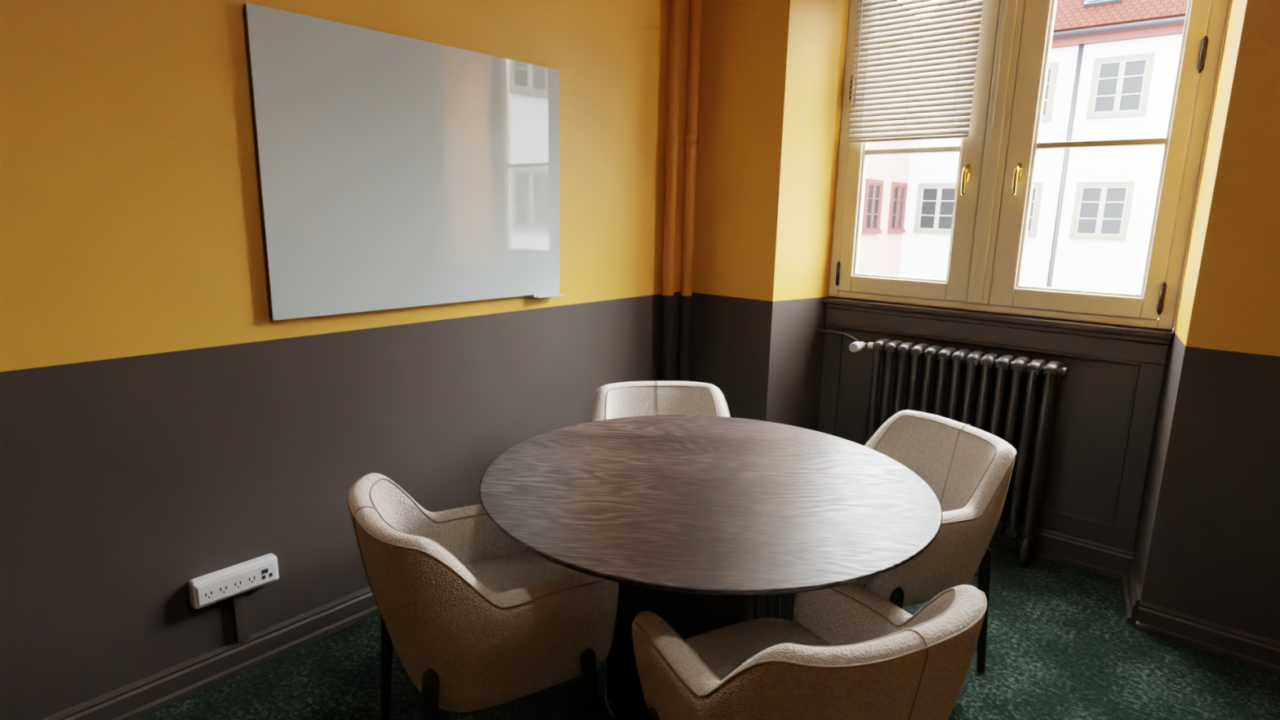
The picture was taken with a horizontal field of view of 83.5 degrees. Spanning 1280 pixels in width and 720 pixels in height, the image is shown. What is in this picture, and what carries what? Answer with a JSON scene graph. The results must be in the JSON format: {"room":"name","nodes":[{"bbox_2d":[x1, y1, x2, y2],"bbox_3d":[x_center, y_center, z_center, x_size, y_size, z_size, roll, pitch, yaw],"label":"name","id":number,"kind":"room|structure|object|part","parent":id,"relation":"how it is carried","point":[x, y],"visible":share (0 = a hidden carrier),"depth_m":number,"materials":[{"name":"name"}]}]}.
{"room":"small meeting room","nodes":[
{"label":"small meeting room","id":0,"kind":"room"},
{"bbox_2d":[0,0,689,719],"bbox_3d":[-1.427,-0.543,1.975,0.150,3.200,4.950,11,15,39],"label":"wall","id":1,"kind":"structure","parent":0,"point":[160,431],"depth_m":2.14,"materials":[{"name":"paint"}]},
{"bbox_2d":[41,586,380,719],"bbox_3d":[-1.340,0.974,2.291,0.030,0.105,4.800,11,15,39],"label":"baseboard","id":2,"kind":"structure","parent":1,"relation":"attached to","point":[137,700],"depth_m":2.29,"materials":[{"name":"grey paint"}]},
{"bbox_2d":[187,553,279,642],"bbox_3d":[-1.285,0.786,2.296,0.051,0.263,0.253,11,15,39],"label":"power outlet","id":3,"kind":"object","parent":1,"relation":"attached to","point":[233,581],"visible":1,"depth_m":2.28,"materials":[{"name":"white plastic"}]},
{"bbox_2d":[243,2,564,320],"bbox_3d":[-0.740,-0.655,2.604,0.065,0.932,1.220,11,15,39],"label":"whiteboard","id":4,"kind":"object","parent":1,"relation":"attached to","point":[395,171],"visible":1,"depth_m":2.48,"materials":[{"name":"white"}]},
{"bbox_3d":[-0.752,-0.663,2.613,0.018,0.916,1.216,11,15,39],"label":"backing frame","id":5,"kind":"part","parent":4,"relation":"part of","materials":[{"name":"brown"}]},
{"bbox_2d":[529,292,564,297],"bbox_3d":[-0.401,-0.281,3.098,0.065,0.012,0.145,11,15,39],"label":"tray","id":6,"kind":"object","parent":4,"relation":"on","point":[536,295],"depth_m":3.07,"materials":[{"name":"white glass"}]},
{"bbox_2d":[659,0,682,381],"bbox_3d":[0.154,-0.850,3.594,0.084,3.198,0.084,11,15,39],"label":"pipe","id":7,"kind":"object","parent":1,"relation":"attached to","point":[675,6],"visible":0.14,"depth_m":3.57,"materials":[{"name":"metal"}]},
{"bbox_2d":[137,542,1279,719],"bbox_3d":[0.067,1.326,1.361,3.750,0.150,5.440,11,15,39],"label":"floor","id":8,"kind":"structure","parent":0,"point":[1061,645],"depth_m":2.37,"materials":[{"name":"green carpet"}]},
{"bbox_2d":[346,472,618,719],"bbox_3d":[-0.421,0.711,1.947,0.637,0.795,0.594,-6,14,-31],"label":"armchair","id":9,"kind":"object","parent":8,"relation":"on","point":[477,620],"visible":0.94,"depth_m":1.70,"materials":[{"name":"fabric"}]},
{"bbox_3d":[-0.721,0.858,2.046,0.066,0.455,0.040,1,12,2],"label":"leg","id":10,"kind":"part","parent":9,"relation":"part of","materials":[{"name":"black wood"}]},
{"bbox_3d":[-0.494,0.937,1.692,0.040,0.455,0.066,6,13,24],"label":"leg","id":11,"kind":"part","parent":9,"relation":"part of","materials":[{"name":"black wood"}]},
{"bbox_3d":[-0.373,0.716,1.978,0.526,0.182,0.470,-6,14,-31],"label":"seat","id":12,"kind":"part","parent":9,"relation":"part of","materials":[{"name":"fabric"}]},
{"bbox_3d":[-0.127,0.933,1.880,0.060,0.400,0.040,1,12,2],"label":"leg","id":13,"kind":"part","parent":9,"relation":"part of","materials":[{"name":"black wood"}]},
{"bbox_2d":[590,380,730,422],"bbox_3d":[0.097,0.535,2.840,0.594,0.795,0.638,0,12,-7],"label":"armchair","id":14,"kind":"object","parent":8,"relation":"on","point":[632,398],"visible":0.13,"depth_m":3.00,"materials":[{"name":"fabric"}]},
{"bbox_2d":[677,0,702,381],"bbox_3d":[0.249,-0.850,3.601,0.084,3.198,0.084,11,15,39],"label":"pipe","id":15,"kind":"object","parent":8,"relation":"on","point":[691,139],"visible":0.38,"depth_m":3.57,"materials":[{"name":"metal"}]},
{"bbox_2d":[478,414,942,719],"bbox_3d":[0.182,0.703,2.175,1.290,0.742,1.290,11,15,39],"label":"round table","id":16,"kind":"object","parent":8,"relation":"on","point":[702,524],"visible":0.86,"depth_m":1.91,"materials":[{"name":"brown wood"}]},
{"bbox_2d":[631,582,986,719],"bbox_3d":[0.337,0.804,1.577,0.594,0.795,0.637,-5,13,-27],"label":"armchair","id":17,"kind":"object","parent":8,"relation":"on","point":[847,651],"visible":0.98,"depth_m":1.31,"materials":[{"name":"fabric"}]},
{"bbox_3d":[0.021,0.980,1.668,0.060,0.400,0.040,7,13,28],"label":"leg","id":18,"kind":"part","parent":17,"relation":"part of","materials":[{"name":"black wood"}]},
{"bbox_3d":[0.311,0.803,1.627,0.470,0.182,0.526,-5,13,-27],"label":"seat","id":19,"kind":"part","parent":17,"relation":"part of","materials":[{"name":"fabric"}]},
{"bbox_2d":[795,409,1016,672],"bbox_3d":[0.859,0.629,2.462,0.638,0.795,0.594,-4,13,-22],"label":"armchair","id":20,"kind":"object","parent":8,"relation":"on","point":[969,468],"visible":0.44,"depth_m":2.30,"materials":[{"name":"fabric"}]},
{"bbox_3d":[0.807,0.643,2.444,0.526,0.182,0.470,-4,13,-22],"label":"seat","id":21,"kind":"part","parent":20,"relation":"part of","materials":[{"name":"fabric"}]},
{"bbox_3d":[0.771,0.883,2.203,0.040,0.400,0.060,9,14,33],"label":"leg","id":22,"kind":"part","parent":20,"relation":"part of","materials":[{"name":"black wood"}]},
{"bbox_3d":[1.136,0.825,2.384,0.066,0.455,0.040,4,12,11],"label":"leg","id":23,"kind":"part","parent":20,"relation":"part of","materials":[{"name":"black wood"}]},
{"bbox_2d":[817,328,1068,567],"bbox_3d":[1.324,0.375,3.430,1.155,0.915,0.185,11,15,39],"label":"radiator","id":24,"kind":"object","parent":8,"relation":"on","point":[978,389],"visible":0.62,"depth_m":3.19,"materials":[{"name":"grey metal"}]},
{"bbox_2d":[688,0,1279,641],"bbox_3d":[1.708,-0.667,2.866,3.750,3.200,0.490,11,15,39],"label":"wall","id":25,"kind":"structure","parent":0,"point":[772,72],"depth_m":3.07,"materials":[{"name":"paint"}]},
{"bbox_2d":[817,307,1168,551],"bbox_3d":[1.531,0.266,3.396,1.465,0.890,0.017,11,15,39],"label":"trim","id":26,"kind":"structure","parent":25,"relation":"attached to","point":[1149,359],"depth_m":3.09,"materials":[{"name":"grey paint"}]},
{"bbox_2d":[822,296,1173,344],"bbox_3d":[1.575,-0.204,3.342,1.487,0.055,0.185,11,15,39],"label":"window sill","id":27,"kind":"structure","parent":25,"relation":"attached to","point":[1157,335],"depth_m":3.18,"materials":[{"name":"grey paint"}]},
{"bbox_2d":[835,35,1208,315],"bbox_3d":[1.549,-1.028,3.112,1.382,1.530,0.018,11,15,39],"label":"hinges","id":28,"kind":"object","parent":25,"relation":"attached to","point":[1205,42],"visible":0.97,"depth_m":2.81,"materials":[{"name":"grey metal"}]},
{"bbox_2d":[838,0,1213,319],"bbox_3d":[1.561,-1.056,3.120,1.360,1.629,0.141,11,15,39],"label":"window","id":29,"kind":"structure","parent":25,"relation":"in","point":[1038,20],"depth_m":3.10,"materials":[{"name":"beige paint"}]},
{"bbox_2d":[865,146,959,155],"bbox_3d":[1.286,-0.991,3.398,0.446,0.024,0.038,11,15,39],"label":"bar","id":30,"kind":"object","parent":29,"relation":"attached to","point":[946,148],"depth_m":3.38,"materials":[{"name":"beige wood"}]},
{"bbox_2d":[846,0,983,143],"bbox_3d":[1.245,-1.470,3.259,0.568,0.908,0.045,11,15,39],"label":"blind","id":31,"kind":"object","parent":29,"relation":"attached to","point":[905,112],"visible":1,"depth_m":3.28,"materials":[{"name":"beige plastic"}]},
{"bbox_3d":[1.297,-1.112,3.365,0.633,1.625,0.062,11,15,39],"label":"sash","id":32,"kind":"part","parent":29,"relation":"part of","materials":[{"name":"beige wood"}]},
{"bbox_3d":[1.453,-0.807,3.207,0.026,0.139,0.059,11,15,39],"label":"handle","id":33,"kind":"part","parent":29,"relation":"part of","materials":[{"name":"gold metal"}]},
{"bbox_3d":[1.578,-1.058,3.136,0.095,1.629,0.094,11,15,39],"label":"mullion","id":34,"kind":"part","parent":29,"relation":"part of","materials":[{"name":"beige wood"}]},
{"bbox_3d":[1.613,-0.776,3.074,0.026,0.139,0.059,11,15,39],"label":"handle","id":35,"kind":"part","parent":29,"relation":"part of","materials":[{"name":"gold metal"}]},
{"bbox_2d":[1036,137,1165,149],"bbox_3d":[1.864,-0.879,2.917,0.446,0.024,0.038,11,15,39],"label":"bar","id":36,"kind":"object","parent":29,"relation":"attached to","point":[1151,141],"depth_m":2.89,"materials":[{"name":"beige wood"}]},
{"bbox_2d":[828,0,1231,329],"bbox_3d":[1.582,-1.073,3.146,1.469,1.724,0.070,11,15,39],"label":"frame","id":37,"kind":"object","parent":25,"relation":"attached to","point":[1220,11],"visible":0.95,"depth_m":2.83,"materials":[{"name":"beige paint"}]},
{"bbox_2d":[990,527,1279,675],"bbox_3d":[1.639,0.844,3.135,3.450,0.130,0.430,11,15,39],"label":"baseboard","id":38,"kind":"structure","parent":25,"relation":"attached to","point":[1247,648],"depth_m":2.67,"materials":[{"name":"grey paint"}]},
{"label":"outside","id":39,"kind":"structure","parent":0,"visible":0},
{"bbox_3d":[18.846,3.496,27.130,80.000,0.200,56.000,11,15,39],"label":"ground","id":40,"kind":"structure","parent":39,"visible":0},
{"bbox_2d":[857,0,923,275],"bbox_3d":[3.732,-5.011,23.118,7.600,17.500,23.200,11,15,39],"label":"building wing","id":41,"kind":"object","parent":40,"relation":"on","point":[882,230],"visible":0.09,"depth_m":22.32,"materials":[{"name":"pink paint"}]},
{"bbox_3d":[1.093,-8.913,19.042,7.600,0.300,14.800,11,15,39],"label":"cornice","id":42,"kind":"part","parent":41,"relation":"part of","materials":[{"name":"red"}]},
{"bbox_2d":[899,0,1188,293],"bbox_3d":[18.279,-4.790,20.333,18.800,18.776,8.516,11,15,39],"label":"building opposite","id":43,"kind":"structure","parent":40,"relation":"on","point":[1113,64],"depth_m":20.03,"materials":[{"name":"white paint"}]},
{"bbox_3d":[15.812,-8.108,16.599,18.700,0.300,0.350,11,15,39],"label":"cornice","id":44,"kind":"part","parent":43,"relation":"part of","materials":[{"name":"red"}]}
]}

